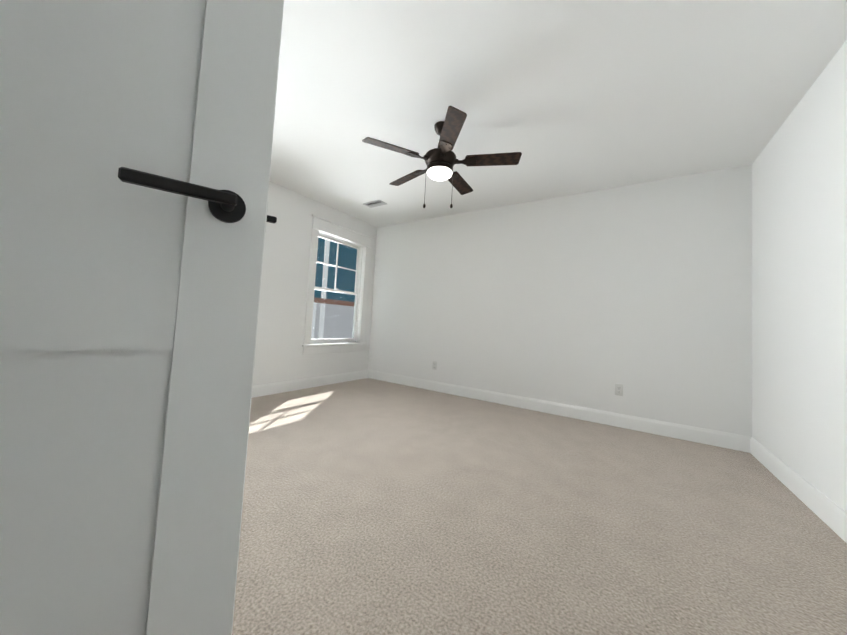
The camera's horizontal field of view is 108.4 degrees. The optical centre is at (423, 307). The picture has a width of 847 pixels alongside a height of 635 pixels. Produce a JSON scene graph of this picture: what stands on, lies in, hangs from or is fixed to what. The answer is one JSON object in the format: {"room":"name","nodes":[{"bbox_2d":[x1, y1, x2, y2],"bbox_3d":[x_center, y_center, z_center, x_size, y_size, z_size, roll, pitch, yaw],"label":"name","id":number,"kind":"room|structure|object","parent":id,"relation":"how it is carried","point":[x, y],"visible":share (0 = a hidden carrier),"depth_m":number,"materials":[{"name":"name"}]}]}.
{"room":"empty bedroom","nodes":[
{"label":"empty bedroom","id":0,"kind":"room"},
{"bbox_2d":[252,181,376,385],"bbox_3d":[-2.045,-0.249,3.261,0.150,2.460,4.514,1,-4,33],"label":"wall","id":1,"kind":"structure","parent":0,"point":[280,356],"depth_m":3.76,"materials":[{"name":"white paint"}]},
{"bbox_2d":[251,370,366,397],"bbox_3d":[-2.050,0.914,3.137,0.016,0.128,4.170,1,-4,33],"label":"baseboard","id":2,"kind":"structure","parent":1,"relation":"attached to","point":[286,386],"depth_m":3.92,"materials":[{"name":"white paint"}]},
{"bbox_2d":[302,214,372,353],"bbox_3d":[-1.259,-0.266,4.447,0.222,1.816,1.138,1,-4,33],"label":"window","id":3,"kind":"structure","parent":1,"relation":"in","point":[331,231],"depth_m":4.45,"materials":[{"name":"white paint"}]},
{"bbox_2d":[232,378,846,634],"bbox_3d":[-0.239,1.092,1.963,4.639,0.150,4.514,1,-4,33],"label":"floor","id":4,"kind":"structure","parent":0,"point":[374,507],"depth_m":1.42,"materials":[{"name":"carpet"}]},
{"bbox_2d":[269,0,846,226],"bbox_3d":[-0.097,-1.511,2.097,4.639,0.150,4.514,1,-4,33],"label":"ceiling","id":5,"kind":"structure","parent":0,"point":[567,97],"depth_m":1.97,"materials":[{"name":"white paint"}]},
{"bbox_2d":[363,200,386,207],"bbox_3d":[-0.641,-1.362,4.025,0.300,0.010,0.150,1,-4,33],"label":"ceiling vent","id":6,"kind":"object","parent":5,"relation":"in","point":[376,203],"visible":1,"depth_m":4.02,"materials":[{"name":"grey metal"}]},
{"bbox_2d":[362,106,521,207],"bbox_3d":[0.144,-1.077,2.395,1.154,0.659,1.125,1,-4,33],"label":"ceiling fan","id":7,"kind":"object","parent":5,"relation":"hanging from","point":[441,160],"visible":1,"depth_m":2.27,"materials":[{"name":"brown wood"}]},
{"bbox_2d":[368,165,751,436],"bbox_3d":[1.023,-0.051,3.851,4.639,2.460,0.150,1,-4,33],"label":"wall","id":8,"kind":"structure","parent":0,"point":[641,293],"depth_m":3.26,"materials":[{"name":"white paint"}]},
{"bbox_2d":[432,361,436,369],"bbox_3d":[0.155,0.809,4.250,0.070,0.115,0.008,1,-4,33],"label":"outlet","id":9,"kind":"object","parent":8,"relation":"attached to","point":[434,366],"visible":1,"depth_m":4.25,"materials":[{"name":"white plastic"}]},
{"bbox_2d":[367,370,746,451],"bbox_3d":[0.915,1.105,3.722,4.339,0.128,0.016,1,-4,33],"label":"baseboard","id":10,"kind":"structure","parent":8,"relation":"attached to","point":[689,433],"depth_m":3.20,"materials":[{"name":"white paint"}]},
{"bbox_2d":[615,383,622,395],"bbox_3d":[1.962,0.827,3.066,0.070,0.115,0.008,1,-4,33],"label":"outlet","id":11,"kind":"object","parent":8,"relation":"attached to","point":[619,389],"visible":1,"depth_m":3.06,"materials":[{"name":"white plastic"}]},
{"bbox_2d":[752,40,846,512],"bbox_3d":[1.709,-0.171,0.799,0.150,2.460,4.514,1,-4,33],"label":"wall","id":12,"kind":"structure","parent":0,"point":[799,295],"depth_m":1.84,"materials":[{"name":"white paint"}]},
{"bbox_2d":[747,436,846,542],"bbox_3d":[1.563,0.989,0.767,0.016,0.128,4.170,1,-4,33],"label":"baseboard","id":13,"kind":"structure","parent":12,"relation":"attached to","point":[832,515],"depth_m":1.78,"materials":[{"name":"white paint"}]},
{"bbox_3d":[-1.359,-0.368,0.209,4.639,2.460,0.150,1,-4,33],"label":"wall","id":14,"kind":"structure","parent":0,"visible":0},
{"bbox_2d":[0,0,283,634],"bbox_3d":[-0.620,-0.118,0.330,0.372,2.030,0.785,1,-4,33],"label":"door","id":15,"kind":"structure","parent":14,"relation":"in","point":[136,138],"depth_m":0.46,"materials":[{"name":"white paint"}]},
{"label":"outside","id":16,"kind":"structure","parent":0,"visible":0},
{"bbox_3d":[-23.074,4.117,26.092,59.800,0.200,100.000,1,-4,33],"label":"ground","id":17,"kind":"structure","parent":16,"visible":0},
{"bbox_2d":[311,237,356,338],"bbox_3d":[-7.251,-0.153,17.893,7.100,9.200,7.030,1,-4,33],"label":"house","id":18,"kind":"structure","parent":17,"relation":"on","point":[328,282],"depth_m":15.60,"materials":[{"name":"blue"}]}
]}

